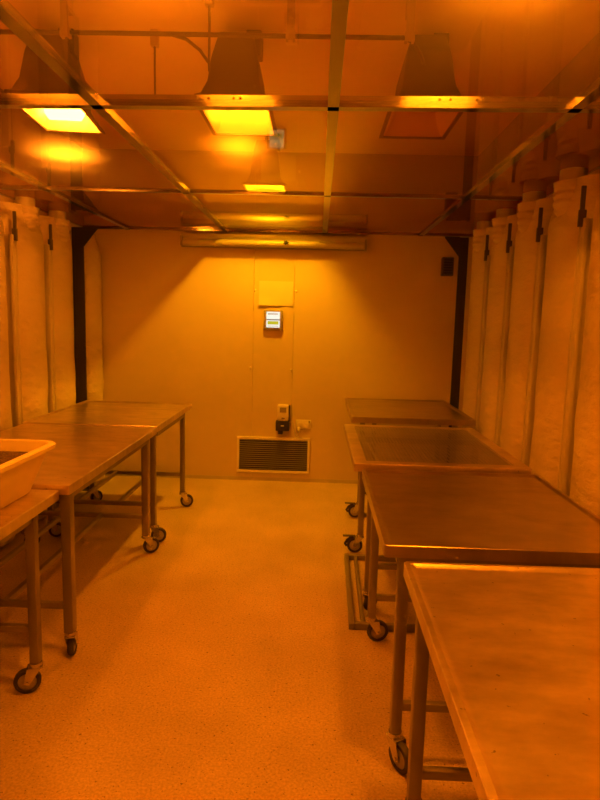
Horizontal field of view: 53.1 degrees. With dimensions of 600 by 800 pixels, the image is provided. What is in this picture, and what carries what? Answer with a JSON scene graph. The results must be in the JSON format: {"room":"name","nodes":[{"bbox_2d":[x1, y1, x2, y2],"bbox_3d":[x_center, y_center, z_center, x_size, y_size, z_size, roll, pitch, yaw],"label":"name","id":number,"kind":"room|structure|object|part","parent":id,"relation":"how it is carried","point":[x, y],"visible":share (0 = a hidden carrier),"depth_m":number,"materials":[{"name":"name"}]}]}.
{"room":"clean room","nodes":[
{"label":"clean room","id":0,"kind":"room"},
{"bbox_2d":[0,194,81,229],"bbox_3d":[-2.151,-0.325,2.191,0.100,3.020,6.900,2,8,1],"label":"wall","id":1,"kind":"structure","parent":0,"point":[2,198],"depth_m":4.62,"materials":[{"name":"white paint"}]},
{"bbox_2d":[0,215,14,547],"bbox_3d":[-1.966,-0.197,3.826,0.190,2.307,0.470,2,8,1],"label":"vinyl sleeve","id":2,"kind":"object","parent":1,"relation":"attached to","point":[5,400],"visible":0.56,"depth_m":3.86,"materials":[{"name":"plastic"}]},
{"bbox_2d":[4,211,22,531],"bbox_3d":[-1.981,-0.161,4.119,0.150,2.200,0.056,2,8,1],"label":"wall rail","id":3,"kind":"object","parent":1,"relation":"attached to","point":[11,255],"visible":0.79,"depth_m":4.06,"materials":[{"name":"metal"}]},
{"bbox_2d":[0,196,47,519],"bbox_3d":[-1.950,-0.269,4.381,0.190,2.307,0.470,2,8,1],"label":"curtain","id":4,"kind":"object","parent":1,"relation":"attached to","point":[30,243],"visible":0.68,"depth_m":4.23,"materials":[{"name":"plastic"}]},
{"bbox_2d":[44,224,59,508],"bbox_3d":[-1.965,-0.232,4.654,0.150,2.200,0.056,2,8,1],"label":"wall rail","id":5,"kind":"object","parent":1,"relation":"attached to","point":[48,254],"visible":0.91,"depth_m":4.60,"materials":[{"name":"metal"}]},
{"bbox_2d":[38,210,75,409],"bbox_3d":[-1.934,-0.337,4.897,0.190,2.307,0.470,2,8,1],"label":"vinyl sleeve","id":6,"kind":"object","parent":1,"relation":"attached to","point":[62,247],"visible":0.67,"depth_m":4.75,"materials":[{"name":"plastic"}]},
{"bbox_2d":[69,230,104,481],"bbox_3d":[-1.906,-0.371,5.455,0.216,2.230,0.323,2,8,1],"label":"vinyl sleeve","id":7,"kind":"object","parent":1,"relation":"attached to","point":[92,257],"visible":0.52,"depth_m":5.33,"materials":[{"name":"white plastic"}]},
{"bbox_2d":[0,476,478,799],"bbox_3d":[-0.369,1.265,2.346,3.745,0.080,7.100,2,8,1],"label":"floor","id":8,"kind":"structure","parent":0,"point":[222,661],"depth_m":2.68,"materials":[{"name":"beige plastic"}]},
{"bbox_2d":[0,489,58,693],"bbox_3d":[-1.487,0.846,1.969,0.876,0.792,1.295,2,8,1],"label":"table","id":9,"kind":"object","parent":8,"relation":"on","point":[22,513],"visible":1,"depth_m":2.39,"materials":[{"name":"metal"}]},
{"bbox_3d":[-1.458,0.912,2.433,0.775,0.028,0.026,2,8,1],"label":"cross rail","id":10,"kind":"part","parent":9,"relation":"part of","materials":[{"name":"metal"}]},
{"bbox_3d":[-1.460,0.514,1.877,0.799,0.034,1.024,2,8,1],"label":"frame","id":11,"kind":"part","parent":9,"relation":"part of","materials":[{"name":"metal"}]},
{"bbox_2d":[0,439,55,508],"bbox_3d":[-1.456,0.318,2.128,0.854,0.210,0.874,2,8,2],"label":"plastic tub","id":12,"kind":"object","parent":9,"relation":"on","point":[21,460],"visible":1,"depth_m":2.35,"materials":[{"name":"plastic"}]},
{"bbox_3d":[-1.066,0.754,2.401,0.038,0.626,0.038,2,8,1],"label":"leg","id":13,"kind":"part","parent":9,"relation":"part of","materials":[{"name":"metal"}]},
{"bbox_2d":[0,423,158,654],"bbox_3d":[-1.399,0.661,3.325,0.932,0.808,1.413,2,8,1],"label":"table","id":14,"kind":"object","parent":8,"relation":"on","point":[81,455],"visible":0.82,"depth_m":3.17,"materials":[{"name":"metal"}]},
{"bbox_3d":[-1.540,0.817,3.288,0.026,0.026,1.225,2,8,1],"label":"long rail","id":15,"kind":"part","parent":14,"relation":"part of","materials":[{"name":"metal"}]},
{"bbox_3d":[-1.421,0.901,2.678,0.795,0.028,0.026,2,8,1],"label":"cross rail","id":16,"kind":"part","parent":14,"relation":"part of","materials":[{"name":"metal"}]},
{"bbox_3d":[-1.301,0.825,3.282,0.026,0.026,1.225,2,8,1],"label":"long rail","id":17,"kind":"part","parent":14,"relation":"part of","materials":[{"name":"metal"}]},
{"bbox_3d":[-1.019,0.716,2.642,0.044,0.642,0.044,2,8,1],"label":"leg","id":18,"kind":"part","parent":14,"relation":"part of","materials":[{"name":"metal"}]},
{"bbox_3d":[-1.385,0.742,3.892,0.795,0.028,0.026,2,8,1],"label":"cross rail","id":19,"kind":"part","parent":14,"relation":"part of","materials":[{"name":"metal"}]},
{"bbox_3d":[-1.390,0.323,3.219,0.819,0.034,1.249,2,8,1],"label":"frame","id":20,"kind":"part","parent":14,"relation":"part of","materials":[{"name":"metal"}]},
{"bbox_3d":[-0.993,0.556,3.856,0.044,0.642,0.044,2,8,1],"label":"leg","id":21,"kind":"part","parent":14,"relation":"part of","materials":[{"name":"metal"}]},
{"bbox_2d":[71,227,97,490],"bbox_3d":[-1.845,-0.333,5.197,0.255,2.265,0.140,2,8,1],"label":"steel post","id":22,"kind":"object","parent":8,"relation":"on","point":[81,236],"visible":0.56,"depth_m":5.11,"materials":[{"name":"black metal"}]},
{"bbox_2d":[22,400,192,541],"bbox_3d":[-1.362,0.491,4.601,0.980,0.812,1.127,2,8,1],"label":"table","id":23,"kind":"object","parent":8,"relation":"on","point":[160,415],"visible":0.84,"depth_m":4.41,"materials":[{"name":"metal"}]},
{"bbox_3d":[-1.710,0.503,4.102,0.036,0.646,0.036,2,8,1],"label":"leg","id":24,"kind":"part","parent":23,"relation":"part of","materials":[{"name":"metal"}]},
{"bbox_3d":[-1.504,0.640,4.487,0.026,0.026,0.800,2,8,1],"label":"long rail","id":25,"kind":"part","parent":23,"relation":"part of","materials":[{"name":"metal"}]},
{"bbox_3d":[-1.346,0.697,4.087,0.740,0.028,0.026,2,8,1],"label":"cross rail","id":26,"kind":"part","parent":23,"relation":"part of","materials":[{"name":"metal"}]},
{"bbox_3d":[-1.224,0.648,4.480,0.026,0.026,0.800,2,8,1],"label":"long rail","id":27,"kind":"part","parent":23,"relation":"part of","materials":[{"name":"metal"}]},
{"bbox_3d":[-1.323,0.593,4.880,0.740,0.028,0.026,2,8,1],"label":"cross rail","id":28,"kind":"part","parent":23,"relation":"part of","materials":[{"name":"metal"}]},
{"bbox_3d":[-0.992,0.528,4.054,0.036,0.646,0.036,2,8,1],"label":"leg","id":29,"kind":"part","parent":23,"relation":"part of","materials":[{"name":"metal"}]},
{"bbox_3d":[-1.322,0.162,4.419,0.764,0.034,0.824,2,8,1],"label":"frame","id":30,"kind":"part","parent":23,"relation":"part of","materials":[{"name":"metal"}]},
{"bbox_3d":[-0.948,0.424,4.846,0.036,0.646,0.036,2,8,1],"label":"leg","id":31,"kind":"part","parent":23,"relation":"part of","materials":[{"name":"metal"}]},
{"bbox_2d":[344,553,414,632],"bbox_3d":[0.606,1.087,3.448,0.680,0.034,0.920,2,8,2],"label":"frame","id":32,"kind":"object","parent":8,"relation":"on","point":[352,624],"visible":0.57,"depth_m":3.31,"materials":[{"name":"metal"}]},
{"bbox_2d":[345,398,475,517],"bbox_3d":[0.824,0.484,4.943,0.910,0.850,1.100,2,8,1],"label":"table","id":33,"kind":"object","parent":8,"relation":"on","point":[362,411],"visible":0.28,"depth_m":4.72,"materials":[{"name":"metal"}]},
{"bbox_3d":[0.395,0.848,4.741,0.085,0.080,0.032,2,8,1],"label":"brake lever","id":34,"kind":"part","parent":33,"relation":"part of","materials":[{"name":"rubber"}]},
{"bbox_3d":[0.478,0.463,4.688,0.038,0.684,0.038,2,8,1],"label":"leg","id":35,"kind":"part","parent":33,"relation":"part of","materials":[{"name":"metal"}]},
{"bbox_3d":[0.645,0.390,5.279,0.038,0.684,0.038,2,8,1],"label":"leg","id":36,"kind":"part","parent":33,"relation":"part of","materials":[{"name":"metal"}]},
{"bbox_3d":[1.205,0.406,5.264,0.038,0.684,0.038,2,8,1],"label":"leg","id":37,"kind":"part","parent":33,"relation":"part of","materials":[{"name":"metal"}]},
{"bbox_3d":[1.187,0.484,4.670,0.038,0.684,0.038,2,8,1],"label":"leg","id":38,"kind":"part","parent":33,"relation":"part of","materials":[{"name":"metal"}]},
{"bbox_2d":[343,424,531,609],"bbox_3d":[0.740,0.666,3.645,0.920,0.825,1.165,2,8,1],"label":"table","id":39,"kind":"object","parent":8,"relation":"on","point":[361,456],"visible":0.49,"depth_m":3.40,"materials":[{"name":"metal"}]},
{"bbox_3d":[0.329,0.942,4.019,0.085,0.080,0.032,2,8,1],"label":"brake lever","id":40,"kind":"part","parent":39,"relation":"part of","materials":[{"name":"rubber"}]},
{"bbox_3d":[0.411,0.569,3.967,0.038,0.659,0.038,2,8,1],"label":"leg","id":41,"kind":"part","parent":39,"relation":"part of","materials":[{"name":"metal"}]},
{"bbox_3d":[0.366,0.678,3.135,0.038,0.659,0.038,2,8,1],"label":"leg","id":42,"kind":"part","parent":39,"relation":"part of","materials":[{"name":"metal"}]},
{"bbox_3d":[0.733,0.884,3.152,0.745,0.028,0.026,2,8,1],"label":"cross rail","id":43,"kind":"part","parent":39,"relation":"part of","materials":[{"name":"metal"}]},
{"bbox_3d":[0.759,0.325,3.501,0.769,0.034,0.864,2,8,1],"label":"frame","id":44,"kind":"part","parent":39,"relation":"part of","materials":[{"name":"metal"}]},
{"bbox_2d":[445,236,468,462],"bbox_3d":[1.305,-0.253,5.215,0.231,2.265,0.140,2,8,1],"label":"steel post","id":45,"kind":"object","parent":8,"relation":"on","point":[460,245],"visible":0.57,"depth_m":5.12,"materials":[{"name":"black metal"}]},
{"bbox_2d":[362,469,599,774],"bbox_3d":[0.725,0.827,2.500,0.884,0.805,1.087,2,8,1],"label":"table","id":46,"kind":"object","parent":8,"relation":"on","point":[417,516],"visible":0.71,"depth_m":2.25,"materials":[{"name":"metal"}]},
{"bbox_3d":[0.352,0.725,2.849,0.038,0.639,0.038,2,8,1],"label":"leg","id":47,"kind":"part","parent":46,"relation":"part of","materials":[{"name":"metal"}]},
{"bbox_3d":[0.721,0.957,2.869,0.750,0.028,0.026,2,8,1],"label":"cross rail","id":48,"kind":"part","parent":46,"relation":"part of","materials":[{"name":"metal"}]},
{"bbox_3d":[0.338,0.832,2.041,0.038,0.639,0.038,2,8,1],"label":"leg","id":49,"kind":"part","parent":46,"relation":"part of","materials":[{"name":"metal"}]},
{"bbox_3d":[0.697,1.063,2.061,0.750,0.028,0.026,2,8,1],"label":"cross rail","id":50,"kind":"part","parent":46,"relation":"part of","materials":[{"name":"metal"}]},
{"bbox_3d":[0.723,0.489,2.396,0.774,0.034,0.839,2,8,1],"label":"frame","id":51,"kind":"part","parent":46,"relation":"part of","materials":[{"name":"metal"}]},
{"bbox_2d":[403,561,599,799],"bbox_3d":[0.741,0.991,1.256,0.905,0.806,1.275,2,8,1],"label":"table","id":52,"kind":"object","parent":8,"relation":"on","point":[514,650],"visible":1,"depth_m":1.34,"materials":[{"name":"metal"}]},
{"bbox_3d":[0.344,0.871,1.739,0.038,0.640,0.038,2,8,1],"label":"leg","id":53,"kind":"part","parent":52,"relation":"part of","materials":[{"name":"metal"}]},
{"bbox_3d":[0.736,1.109,1.758,0.795,0.028,0.026,2,8,1],"label":"cross rail","id":54,"kind":"part","parent":52,"relation":"part of","materials":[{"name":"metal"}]},
{"bbox_2d":[94,229,472,479],"bbox_3d":[-0.236,-0.380,5.654,3.745,2.321,0.107,2,8,1],"label":"wall","id":55,"kind":"structure","parent":0,"point":[180,324],"depth_m":5.58,"materials":[{"name":"white paint"}]},
{"bbox_2d":[105,474,357,483],"bbox_3d":[-0.267,0.760,5.755,3.545,0.035,0.006,2,8,1],"label":"baseboard","id":56,"kind":"structure","parent":55,"relation":"attached to","point":[186,476],"depth_m":5.76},
{"bbox_2d":[263,310,282,329],"bbox_3d":[-0.248,-0.738,5.543,0.176,0.180,0.036,2,8,1],"label":"display unit","id":57,"kind":"object","parent":55,"relation":"attached to","point":[273,319],"visible":1,"depth_m":5.53,"materials":[{"name":"white plastic"}]},
{"bbox_2d":[180,233,366,250],"bbox_3d":[-0.239,-1.428,5.415,1.680,0.118,0.110,2,8,1],"label":"wall lamp","id":58,"kind":"object","parent":55,"relation":"attached to","point":[204,240],"visible":1,"depth_m":5.39,"materials":[{"name":"white metal"}]},
{"bbox_2d":[237,436,309,473],"bbox_3d":[-0.255,0.524,5.716,0.694,0.346,0.022,2,8,1],"label":"air vent","id":59,"kind":"object","parent":55,"relation":"in","point":[254,454],"visible":1,"depth_m":5.72,"materials":[{"name":"white metal"}]},
{"bbox_2d":[259,281,292,305],"bbox_3d":[-0.221,-0.980,5.518,0.312,0.222,0.012,2,8,1],"label":"paper notice","id":60,"kind":"object","parent":55,"relation":"attached to","point":[273,293],"visible":1,"depth_m":5.52,"materials":[{"name":"paper"}]},
{"bbox_2d":[98,227,473,236],"bbox_3d":[-0.207,-1.537,5.433,3.545,0.040,0.040,2,8,1],"label":"trim","id":61,"kind":"structure","parent":55,"relation":"attached to","point":[98,227],"depth_m":5.42,"materials":[{"name":"metal"}]},
{"bbox_2d":[276,404,298,436],"bbox_3d":[-0.117,0.197,5.646,0.219,0.303,0.067,2,8,1],"label":"sensor box","id":62,"kind":"object","parent":55,"relation":"attached to","point":[283,416],"visible":1,"depth_m":5.62,"materials":[{"name":"white plastic"}]},
{"bbox_2d":[296,420,310,431],"bbox_3d":[0.031,0.247,5.651,0.144,0.114,0.062,2,8,1],"label":"power outlet","id":63,"kind":"object","parent":55,"relation":"attached to","point":[300,424],"visible":1,"depth_m":5.67,"materials":[{"name":"white plastic"}]},
{"bbox_2d":[323,0,348,233],"bbox_3d":[0.118,-1.081,2.024,0.042,0.046,6.900,2,8,2],"label":"trim","id":64,"kind":"structure","parent":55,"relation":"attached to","point":[339,14],"depth_m":2.02,"materials":[{"name":"metal"}]},
{"bbox_2d":[440,257,453,275],"bbox_3d":[1.331,-1.203,5.421,0.104,0.165,0.064,2,8,1],"label":"wall speaker","id":65,"kind":"object","parent":55,"relation":"attached to","point":[447,263],"visible":1,"depth_m":5.39,"materials":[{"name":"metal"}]},
{"bbox_2d":[443,259,452,273],"bbox_3d":[1.330,-1.200,5.391,0.080,0.127,0.004,2,8,1],"label":"grille","id":66,"kind":"object","parent":65,"relation":"attached to","point":[447,263],"depth_m":5.39,"materials":[{"name":"black paint"}]},
{"bbox_2d":[419,83,599,235],"bbox_3d":[1.001,-1.055,2.001,0.042,0.046,6.900,2,8,1],"label":"trim","id":67,"kind":"structure","parent":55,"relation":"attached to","point":[594,93],"depth_m":2.66,"materials":[{"name":"metal"}]},
{"bbox_2d":[0,0,599,234],"bbox_3d":[-0.308,-1.083,2.036,3.545,0.001,6.900,2,8,1],"label":"ceiling","id":68,"kind":"structure","parent":0,"point":[397,52],"depth_m":2.24,"materials":[{"name":"orange plastic"}]},
{"bbox_2d":[0,164,129,229],"bbox_3d":[-1.680,-1.134,2.070,0.042,0.046,6.900,2,8,2],"label":"trim","id":69,"kind":"structure","parent":68,"relation":"attached to","point":[3,168],"depth_m":3.97,"materials":[{"name":"metal"}]},
{"bbox_2d":[0,1,226,231],"bbox_3d":[-0.779,-1.108,2.047,0.046,0.046,6.900,2,8,1],"label":"trim","id":70,"kind":"structure","parent":68,"relation":"attached to","point":[6,16],"depth_m":2.14,"materials":[{"name":"metal"}]},
{"bbox_2d":[0,187,522,200],"bbox_3d":[-0.256,-1.313,3.811,3.545,0.018,0.026,2,8,1],"label":"trim","id":71,"kind":"structure","parent":68,"relation":"attached to","point":[1,188],"depth_m":3.80,"materials":[{"name":"metal"}]},
{"bbox_2d":[0,102,599,112],"bbox_3d":[-0.301,-1.123,2.260,3.546,0.046,0.042,2,8,3],"label":"trim","id":72,"kind":"structure","parent":68,"relation":"attached to","point":[5,105],"depth_m":2.24,"materials":[{"name":"metal"}]},
{"bbox_2d":[461,167,599,438],"bbox_3d":[1.492,-0.218,2.097,0.100,3.020,6.900,2,8,1],"label":"wall","id":73,"kind":"structure","parent":0,"point":[597,171],"depth_m":3.63,"materials":[{"name":"paint"}]},
{"bbox_2d":[460,221,492,463],"bbox_3d":[1.417,-0.245,4.860,0.190,2.307,0.480,2,8,1],"label":"vinyl sleeve","id":74,"kind":"object","parent":73,"relation":"attached to","point":[484,228],"visible":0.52,"depth_m":4.71,"materials":[{"name":"plastic"}]},
{"bbox_2d":[474,235,490,439],"bbox_3d":[1.429,-0.138,4.611,0.150,2.200,0.056,2,8,1],"label":"wall rail","id":75,"kind":"object","parent":73,"relation":"attached to","point":[487,256],"visible":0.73,"depth_m":4.55,"materials":[{"name":"metal"}]},
{"bbox_2d":[479,208,517,462],"bbox_3d":[1.402,-0.177,4.345,0.190,2.307,0.480,2,8,1],"label":"vinyl sleeve","id":76,"kind":"object","parent":73,"relation":"attached to","point":[497,271],"visible":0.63,"depth_m":4.20,"materials":[{"name":"plastic"}]},
{"bbox_2d":[492,223,514,463],"bbox_3d":[1.413,-0.069,4.086,0.150,2.200,0.056,2,8,1],"label":"wall rail","id":77,"kind":"object","parent":73,"relation":"attached to","point":[510,249],"visible":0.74,"depth_m":4.03,"materials":[{"name":"metal"}]},
{"bbox_2d":[500,191,553,459],"bbox_3d":[1.386,-0.107,3.809,0.190,2.307,0.480,2,8,1],"label":"curtain","id":78,"kind":"object","parent":73,"relation":"attached to","point":[525,241],"visible":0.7,"depth_m":3.66,"materials":[{"name":"plastic"}]},
{"bbox_2d":[520,208,547,466],"bbox_3d":[1.397,0.003,3.541,0.150,2.200,0.056,2,8,1],"label":"wall rail","id":79,"kind":"object","parent":73,"relation":"attached to","point":[541,239],"visible":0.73,"depth_m":3.48,"materials":[{"name":"metal"}]},
{"bbox_2d":[529,167,599,486],"bbox_3d":[1.370,-0.034,3.254,0.190,2.307,0.480,2,8,1],"label":"curtain","id":80,"kind":"object","parent":73,"relation":"attached to","point":[562,237],"visible":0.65,"depth_m":3.10,"materials":[{"name":"plastic"}]},
{"bbox_2d":[557,185,592,496],"bbox_3d":[1.381,0.075,2.991,0.150,2.200,0.056,2,8,1],"label":"wall rail","id":81,"kind":"object","parent":73,"relation":"attached to","point":[584,224],"visible":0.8,"depth_m":2.94,"materials":[{"name":"metal"}]},
{"bbox_2d":[570,192,599,516],"bbox_3d":[1.354,0.037,2.709,0.190,2.307,0.480,2,8,1],"label":"vinyl sleeve","id":82,"kind":"object","parent":73,"relation":"attached to","point":[585,475],"visible":0.61,"depth_m":2.69,"materials":[{"name":"plastic"}]}
]}

